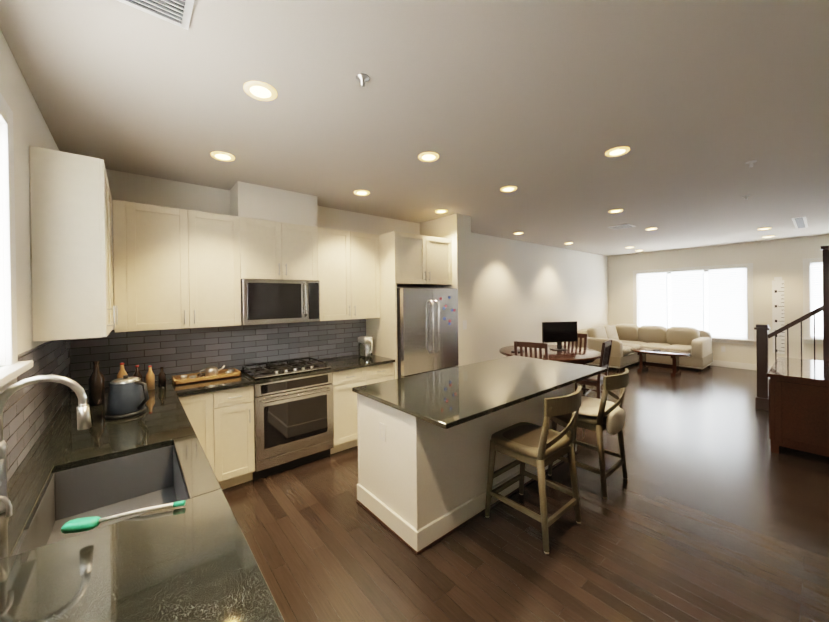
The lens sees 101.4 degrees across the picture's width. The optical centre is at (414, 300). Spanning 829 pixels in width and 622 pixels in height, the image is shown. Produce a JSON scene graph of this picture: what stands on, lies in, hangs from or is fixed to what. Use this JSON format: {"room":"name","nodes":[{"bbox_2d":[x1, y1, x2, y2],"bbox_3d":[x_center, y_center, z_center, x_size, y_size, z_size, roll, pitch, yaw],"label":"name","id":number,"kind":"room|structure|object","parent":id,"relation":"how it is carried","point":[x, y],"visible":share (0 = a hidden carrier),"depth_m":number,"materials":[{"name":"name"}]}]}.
{"room":"kitchen","nodes":[
{"label":"kitchen","id":0,"kind":"room"},
{"bbox_2d":[0,30,58,366],"bbox_3d":[-1.150,0.261,0.643,0.150,2.740,5.500,-1,0,-40],"label":"wall","id":1,"kind":"structure","parent":0,"point":[30,127],"depth_m":1.61,"materials":[{"name":"paint"}]},
{"bbox_2d":[0,93,17,393],"bbox_3d":[-1.347,-0.229,1.002,0.018,1.160,1.160,-1,0,-40],"label":"window","id":2,"kind":"structure","parent":1,"relation":"in","point":[9,243],"depth_m":1.38,"materials":[{"name":"white glass"}]},
{"bbox_2d":[0,360,32,387],"bbox_3d":[-1.363,0.277,0.986,0.160,0.030,1.200,-1,0,-40],"label":"window sill","id":3,"kind":"structure","parent":1,"relation":"attached to","point":[8,373],"depth_m":1.30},
{"bbox_2d":[3,339,74,481],"bbox_3d":[-1.723,0.481,1.465,0.011,0.473,3.199,-1,0,-40],"label":"backsplash","id":4,"kind":"structure","parent":1,"relation":"attached to","point":[30,411],"depth_m":1.73,"materials":[{"name":"tile"}]},
{"bbox_2d":[29,146,112,340],"bbox_3d":[-2.020,-0.292,2.022,0.282,1.005,0.508,-1,0,-40],"label":"upper cabinet","id":5,"kind":"object","parent":1,"relation":"attached to","point":[71,205],"depth_m":1.83,"materials":[{"name":"wood"}]},
{"bbox_2d":[113,278,116,329],"bbox_3d":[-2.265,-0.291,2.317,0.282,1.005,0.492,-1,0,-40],"label":"cabinet handle","id":6,"kind":"object","parent":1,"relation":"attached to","point":[115,279],"depth_m":2.61,"materials":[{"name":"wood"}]},
{"bbox_2d":[230,181,317,226],"bbox_3d":[-1.458,-0.955,3.549,0.780,0.329,0.345,-1,0,-40],"label":"wall","id":7,"kind":"structure","parent":0,"point":[249,200],"depth_m":3.38,"materials":[{"name":"paint"}]},
{"bbox_2d":[249,218,320,281],"bbox_3d":[-1.450,-0.500,3.548,0.760,0.580,0.347,-1,0,-40],"label":"upper cabinet","id":8,"kind":"object","parent":7,"relation":"attached to","point":[280,250],"depth_m":3.43,"materials":[{"name":"wood"}]},
{"bbox_2d":[240,279,319,324],"bbox_3d":[-1.410,0.011,3.511,0.748,0.434,0.451,-1,0,-40],"label":"microwave","id":9,"kind":"object","parent":8,"relation":"attached to","point":[269,301],"visible":0.94,"depth_m":3.34,"materials":[{"name":"silver metal"}]},
{"bbox_2d":[320,227,379,320],"bbox_3d":[-0.868,-0.290,4.030,0.861,1.020,0.347,-1,0,-40],"label":"upper cabinet","id":10,"kind":"object","parent":7,"relation":"attached to","point":[350,265],"depth_m":3.90,"materials":[{"name":"wood"}]},
{"bbox_2d":[72,169,607,391],"bbox_3d":[1.277,0.202,6.134,10.900,2.740,0.150,-1,0,-40],"label":"wall","id":11,"kind":"structure","parent":0,"point":[522,291],"depth_m":6.33,"materials":[{"name":"paint"}]},
{"bbox_2d":[113,200,252,331],"bbox_3d":[-2.044,-0.269,3.012,0.962,1.020,0.410,-1,0,-40],"label":"upper cabinet","id":12,"kind":"object","parent":11,"relation":"attached to","point":[175,268],"depth_m":2.87,"materials":[{"name":"wood"}]},
{"bbox_2d":[75,319,365,389],"bbox_3d":[-1.679,0.470,3.573,2.711,0.473,0.011,-1,0,-40],"label":"backsplash","id":13,"kind":"structure","parent":11,"relation":"attached to","point":[186,350],"depth_m":3.31,"materials":[{"name":"tile"}]},
{"bbox_2d":[0,0,828,255],"bbox_3d":[2.967,-1.230,4.069,10.900,0.100,5.500,-1,0,-40],"label":"ceiling","id":14,"kind":"structure","parent":0,"point":[545,106],"depth_m":1.97,"materials":[{"name":"paint"}]},
{"bbox_2d":[117,0,193,29],"bbox_3d":[-0.940,-1.105,1.215,0.240,0.017,0.240,-1,0,-40],"label":"ceiling vent","id":15,"kind":"object","parent":14,"relation":"in","point":[177,12],"visible":0.98,"depth_m":1.28,"materials":[{"name":"white metal"}]},
{"bbox_2d":[211,151,234,160],"bbox_3d":[-1.478,-1.109,2.615,0.164,0.012,0.164,-1,0,-40],"label":"recessed light","id":16,"kind":"object","parent":14,"relation":"in","point":[221,156],"visible":1,"depth_m":2.60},
{"bbox_2d":[243,81,276,100],"bbox_3d":[-0.821,-1.113,1.808,0.164,0.012,0.164,-1,0,-40],"label":"recessed light","id":17,"kind":"object","parent":14,"relation":"in","point":[259,90],"visible":0.98,"depth_m":1.79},
{"bbox_2d":[354,190,369,195],"bbox_3d":[-0.553,-1.125,3.551,0.164,0.012,0.164,-1,0,-40],"label":"recessed light","id":18,"kind":"object","parent":14,"relation":"in","point":[361,192],"visible":0.94,"depth_m":3.53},
{"bbox_2d":[356,73,369,87],"bbox_3d":[-0.261,-1.103,1.714,0.070,0.044,0.070,-1,0,-40],"label":"sprinkler","id":19,"kind":"object","parent":14,"relation":"attached to","point":[362,78],"visible":1,"depth_m":1.70,"materials":[{"name":"silver metal"}]},
{"bbox_2d":[418,152,438,161],"bbox_3d":[0.111,-1.130,2.673,0.164,0.012,0.164,-1,0,-40],"label":"recessed light","id":20,"kind":"object","parent":14,"relation":"in","point":[428,156],"visible":0.98,"depth_m":2.66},
{"bbox_2d":[435,209,447,212],"bbox_3d":[0.345,-1.141,4.348,0.164,0.012,0.164,-1,0,-40],"label":"recessed light","id":21,"kind":"object","parent":14,"relation":"in","point":[441,211],"visible":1,"depth_m":4.34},
{"bbox_2d":[500,186,516,191],"bbox_3d":[0.968,-1.145,3.488,0.164,0.012,0.164,-1,0,-40],"label":"recessed light","id":22,"kind":"object","parent":14,"relation":"in","point":[508,188],"visible":1,"depth_m":3.48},
{"bbox_2d":[609,209,622,212],"bbox_3d":[2.641,-1.171,4.448,0.164,0.012,0.164,-1,0,-40],"label":"recessed light","id":23,"kind":"object","parent":14,"relation":"in","point":[616,210],"visible":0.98,"depth_m":4.44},
{"bbox_2d":[605,147,629,156],"bbox_3d":[1.570,-1.148,2.623,0.164,0.012,0.164,-1,0,-40],"label":"recessed light","id":24,"kind":"object","parent":14,"relation":"in","point":[617,151],"visible":0.98,"depth_m":2.61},
{"bbox_2d":[608,223,635,229],"bbox_3d":[3.330,-1.183,5.449,0.320,0.013,0.300,-1,0,-40],"label":"ceiling vent","id":25,"kind":"object","parent":14,"relation":"in","point":[622,226],"visible":1,"depth_m":5.41,"materials":[{"name":"white metal"}]},
{"bbox_2d":[746,160,756,166],"bbox_3d":[2.841,-1.149,2.860,0.070,0.044,0.070,-1,0,-40],"label":"sprinkler","id":26,"kind":"object","parent":14,"relation":"attached to","point":[750,163],"visible":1,"depth_m":2.85,"materials":[{"name":"silver metal"}]},
{"bbox_2d":[792,216,807,228],"bbox_3d":[6.075,-1.219,5.336,1.200,0.012,0.140,-1,0,-40],"label":"ceiling vent","id":27,"kind":"object","parent":14,"relation":"in","point":[799,222],"visible":1,"depth_m":5.27,"materials":[{"name":"white metal"}]},
{"bbox_2d":[420,213,471,365],"bbox_3d":[0.441,0.219,4.856,0.280,2.740,0.750,-1,0,-40],"label":"wall","id":28,"kind":"structure","parent":0,"point":[456,228],"depth_m":4.57,"materials":[{"name":"paint"}]},
{"bbox_2d":[463,320,466,329],"bbox_3d":[0.677,0.328,4.554,0.075,0.120,0.008,-1,0,-40],"label":"light switch","id":29,"kind":"object","parent":28,"relation":"attached to","point":[464,324],"visible":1,"depth_m":4.55,"materials":[{"name":"white plastic"}]},
{"bbox_2d":[223,362,828,621],"bbox_3d":[3.004,1.610,4.083,10.900,0.100,5.500,-1,0,-40],"label":"floor","id":30,"kind":"structure","parent":0,"point":[712,508],"depth_m":2.28,"materials":[{"name":"brown wood"}]},
{"bbox_2d":[0,379,284,621],"bbox_3d":[-1.462,1.172,1.677,0.660,0.913,3.195,-1,0,-40],"label":"countertop","id":31,"kind":"structure","parent":30,"relation":"on","point":[193,558],"depth_m":1.06,"materials":[{"name":"stone"}]},
{"bbox_2d":[0,496,11,516],"bbox_3d":[-1.181,0.626,0.927,0.106,0.176,0.040,-1,0,-40],"label":"tap","id":32,"kind":"object","parent":31,"relation":"on","point":[6,502],"visible":1,"depth_m":0.95,"materials":[{"name":"silver metal"}]},
{"bbox_2d":[0,375,91,513],"bbox_3d":[-1.323,0.491,1.201,0.259,0.447,0.091,-1,0,-40],"label":"faucet","id":33,"kind":"object","parent":31,"relation":"on","point":[83,417],"visible":0.94,"depth_m":1.19,"materials":[{"name":"silver metal"}]},
{"bbox_2d":[88,361,104,405],"bbox_3d":[-2.199,0.570,2.345,0.077,0.300,0.077,-1,0,35],"label":"bottle","id":34,"kind":"object","parent":31,"relation":"on","point":[96,388],"depth_m":2.32,"materials":[{"name":"brown glass"}]},
{"bbox_2d":[117,363,127,378],"bbox_3d":[-2.284,0.605,2.650,0.062,0.230,0.062,-1,0,35],"label":"bottle","id":35,"kind":"object","parent":31,"relation":"on","point":[122,371],"depth_m":2.64,"materials":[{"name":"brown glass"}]},
{"bbox_2d":[61,500,185,533],"bbox_3d":[-0.958,0.713,1.125,0.316,0.048,0.172,-1,0,-40],"label":"dish brush","id":36,"kind":"object","parent":31,"relation":"on","point":[77,525],"visible":1,"depth_m":1.10,"materials":[{"name":"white plastic"}]},
{"bbox_2d":[105,375,148,419],"bbox_3d":[-1.807,0.594,2.132,0.212,0.245,0.227,-1,0,-40],"label":"kettle","id":37,"kind":"object","parent":31,"relation":"on","point":[128,397],"visible":1,"depth_m":2.08,"materials":[{"name":"black metal"}]},
{"bbox_2d":[133,365,141,381],"bbox_3d":[-2.170,0.613,2.655,0.054,0.210,0.054,-1,0,35],"label":"bottle","id":38,"kind":"object","parent":31,"relation":"on","point":[137,374],"depth_m":2.65,"materials":[{"name":"brown glass"}]},
{"bbox_2d":[146,366,154,389],"bbox_3d":[-2.134,0.622,2.735,0.054,0.190,0.054,-1,0,35],"label":"bottle","id":39,"kind":"object","parent":31,"relation":"on","point":[150,378],"depth_m":2.72,"materials":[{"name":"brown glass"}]},
{"bbox_2d":[158,367,165,386],"bbox_3d":[-2.110,0.636,2.834,0.048,0.160,0.048,-1,0,35],"label":"bottle","id":40,"kind":"object","parent":31,"relation":"on","point":[162,376],"depth_m":2.82,"materials":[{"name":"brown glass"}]},
{"bbox_2d":[172,354,394,485],"bbox_3d":[-1.221,1.160,3.531,2.077,0.913,0.649,-1,0,-40],"label":"base cabinet","id":41,"kind":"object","parent":30,"relation":"on","point":[224,407],"depth_m":2.97,"materials":[{"name":"wood"}]},
{"bbox_2d":[172,365,240,385],"bbox_3d":[-1.897,0.661,3.101,0.510,0.102,0.260,-1,0,-40],"label":"tray","id":42,"kind":"object","parent":41,"relation":"on","point":[211,373],"visible":1,"depth_m":3.06,"materials":[{"name":"brown wood"}]},
{"bbox_2d":[241,357,330,379],"bbox_3d":[-1.299,0.675,3.438,0.730,0.056,0.525,-1,0,-40],"label":"cooktop","id":43,"kind":"object","parent":41,"relation":"in","point":[272,370],"visible":1,"depth_m":3.35,"materials":[{"name":"silver metal"}]},
{"bbox_2d":[253,372,333,479],"bbox_3d":[-1.294,1.178,3.442,0.744,0.882,0.688,-1,0,-40],"label":"built-in oven","id":44,"kind":"object","parent":41,"relation":"in","point":[293,422],"visible":0.88,"depth_m":3.20,"materials":[{"name":"silver metal"}]},
{"bbox_2d":[358,336,372,356],"bbox_3d":[-0.589,0.569,4.162,0.115,0.242,0.262,-1,0,-40],"label":"pitcher","id":45,"kind":"object","parent":41,"relation":"on","point":[365,346],"visible":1,"depth_m":4.12,"materials":[{"name":"white plastic"}]},
{"bbox_2d":[366,231,451,378],"bbox_3d":[-0.050,0.392,4.481,0.952,2.408,0.692,-1,0,-40],"label":"cabinet","id":46,"kind":"object","parent":30,"relation":"on","point":[410,259],"visible":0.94,"depth_m":4.13,"materials":[{"name":"wood"}]},
{"bbox_2d":[397,288,458,377],"bbox_3d":[0.017,0.716,4.426,0.910,1.738,0.805,-1,0,-40],"label":"fridge","id":47,"kind":"object","parent":30,"relation":"on","point":[427,330],"visible":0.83,"depth_m":4.09,"materials":[{"name":"silver metal"}]},
{"bbox_2d":[353,383,576,554],"bbox_3d":[0.608,1.153,3.124,2.184,0.886,0.764,-1,0,-40],"label":"kitchen island","id":48,"kind":"object","parent":30,"relation":"on","point":[422,478],"depth_m":2.41,"materials":[{"name":"wood"}]},
{"bbox_2d":[352,355,606,430],"bbox_3d":[0.695,0.695,3.017,2.230,0.030,1.060,-1,0,-40],"label":"island countertop","id":49,"kind":"structure","parent":48,"relation":"on","point":[450,397],"depth_m":2.67,"materials":[{"name":"black stone"}]},
{"bbox_2d":[514,341,548,359],"bbox_3d":[1.782,1.078,4.960,0.470,0.988,0.526,-1,0,37],"label":"chair","id":50,"kind":"object","parent":30,"relation":"on","point":[531,345],"visible":0.19,"depth_m":4.75,"materials":[{"name":"brown wood"}]},
{"bbox_2d":[485,386,581,553],"bbox_3d":[0.874,1.107,2.442,0.479,0.982,0.573,-1,0,-40],"label":"stool","id":51,"kind":"object","parent":30,"relation":"on","point":[540,448],"visible":1,"depth_m":2.35,"materials":[{"name":"brown wood"}]},
{"bbox_2d":[499,345,600,363],"bbox_3d":[2.143,1.185,5.424,1.520,0.760,1.520,-1,0,-40],"label":"dining table","id":52,"kind":"object","parent":30,"relation":"on","point":[576,355],"visible":0.31,"depth_m":5.11,"materials":[{"name":"brown wood"}]},
{"bbox_2d":[542,321,577,350],"bbox_3d":[2.348,0.572,5.521,0.610,0.455,0.170,-1,0,-10],"label":"monitor","id":53,"kind":"object","parent":52,"relation":"on","point":[557,332],"visible":1,"depth_m":5.47,"materials":[{"name":"black plastic"}]},
{"bbox_2d":[561,333,586,392],"bbox_3d":[2.596,1.063,5.775,0.526,0.988,0.470,-1,0,-40],"label":"chair","id":54,"kind":"object","parent":30,"relation":"on","point":[581,335],"visible":0.06,"depth_m":5.80,"materials":[{"name":"brown wood"}]},
{"bbox_2d":[548,368,628,498],"bbox_3d":[1.566,1.095,3.017,0.520,0.982,0.573,-1,0,-40],"label":"stool","id":55,"kind":"object","parent":30,"relation":"on","point":[599,416],"visible":0.65,"depth_m":2.82,"materials":[{"name":"brown wood"}]},
{"bbox_2d":[575,339,612,400],"bbox_3d":[2.568,1.068,4.981,0.526,0.988,0.470,0,0,41],"label":"chair","id":56,"kind":"object","parent":30,"relation":"on","point":[596,380],"visible":0.54,"depth_m":4.80,"materials":[{"name":"brown wood"}]},
{"bbox_2d":[574,324,712,371],"bbox_3d":[5.281,1.062,7.878,2.134,0.900,2.174,-1,0,-40],"label":"sofa","id":57,"kind":"object","parent":30,"relation":"on","point":[695,343],"visible":0.71,"depth_m":7.74,"materials":[{"name":"fabric"}]},
{"bbox_2d":[630,348,689,376],"bbox_3d":[5.120,1.288,7.102,0.620,0.460,1.040,-1,0,-40],"label":"coffee table","id":58,"kind":"object","parent":30,"relation":"on","point":[643,363],"visible":0.98,"depth_m":7.02,"materials":[{"name":"brown wood"}]},
{"bbox_2d":[754,306,822,410],"bbox_3d":[5.861,0.313,4.392,1.075,2.417,1.975,-1,0,-40],"label":"rail","id":59,"kind":"object","parent":30,"relation":"on","point":[762,395],"visible":0.44,"depth_m":4.75,"materials":[{"name":"brown wood"}]},
{"bbox_2d":[767,357,828,456],"bbox_3d":[4.372,1.142,3.694,1.420,0.805,0.630,-1,0,-40],"label":"sideboard","id":60,"kind":"object","parent":30,"relation":"on","point":[798,404],"visible":1,"depth_m":3.35,"materials":[{"name":"brown wood"}]},
{"bbox_2d":[821,245,828,360],"bbox_3d":[5.076,0.433,4.146,0.130,2.200,0.130,-1,0,-40],"label":"post","id":61,"kind":"object","parent":30,"relation":"on","point":[825,251],"visible":0.79,"depth_m":4.13,"materials":[{"name":"brown wood"}]},
{"bbox_2d":[608,235,828,365],"bbox_3d":[7.121,0.120,7.509,0.150,2.740,5.500,-1,0,-40],"label":"wall","id":62,"kind":"structure","parent":0,"point":[770,260],"depth_m":7.23,"materials":[{"name":"paint"}]},
{"bbox_2d":[633,263,753,344],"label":"window","id":63,"kind":"structure","parent":62,"relation":"in","point":[705,296],"depth_m":7.91,"materials":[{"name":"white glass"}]},
{"bbox_2d":[637,268,747,338],"bbox_3d":[6.543,0.072,8.134,0.050,1.545,2.064,-1,0,-40],"label":"window blind","id":64,"kind":"object","parent":63,"relation":"attached to","point":[738,301],"visible":0.88,"depth_m":7.98,"materials":[{"name":"white fabric"}]},
{"bbox_2d":[712,337,754,341],"bbox_3d":[6.549,0.869,8.135,0.150,0.030,2.300,-1,0,-40],"label":"window sill","id":65,"kind":"structure","parent":62,"relation":"attached to","point":[734,339],"depth_m":7.44,"materials":[{"name":"white wood"}]},
{"bbox_2d":[711,360,771,369],"bbox_3d":[7.078,1.426,7.459,0.014,0.130,5.130,-1,0,-40],"label":"baseboard","id":66,"kind":"structure","parent":62,"relation":"attached to","point":[735,365],"depth_m":7.45,"materials":[{"name":"white wood"}]},
{"bbox_2d":[772,277,784,353],"bbox_3d":[7.471,0.303,6.960,0.014,1.570,0.170,-1,0,-40],"label":"chart","id":67,"kind":"object","parent":62,"relation":"attached to","point":[778,319],"visible":0.96,"depth_m":6.95,"materials":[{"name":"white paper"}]},
{"bbox_2d":[802,338,822,340],"bbox_3d":[8.119,0.758,6.241,0.150,0.030,1.300,-1,0,-40],"label":"window sill","id":68,"kind":"structure","parent":62,"relation":"attached to","point":[812,339],"depth_m":6.60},
{"bbox_2d":[803,258,822,343],"bbox_3d":[8.083,0.009,6.216,0.018,1.670,1.260,-1,0,-40],"label":"window","id":69,"kind":"structure","parent":62,"relation":"in","point":[806,293],"depth_m":6.65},
{"bbox_2d":[810,263,822,338],"bbox_3d":[8.113,0.001,6.241,0.050,1.465,1.064,-1,0,-40],"label":"window blind","id":70,"kind":"object","parent":69,"relation":"attached to","point":[816,290],"visible":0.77,"depth_m":6.58,"materials":[{"name":"white fabric"}]},
{"bbox_2d":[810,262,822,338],"bbox_3d":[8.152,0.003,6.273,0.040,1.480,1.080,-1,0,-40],"label":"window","id":71,"kind":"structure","parent":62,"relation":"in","point":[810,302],"depth_m":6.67,"materials":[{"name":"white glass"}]}
]}

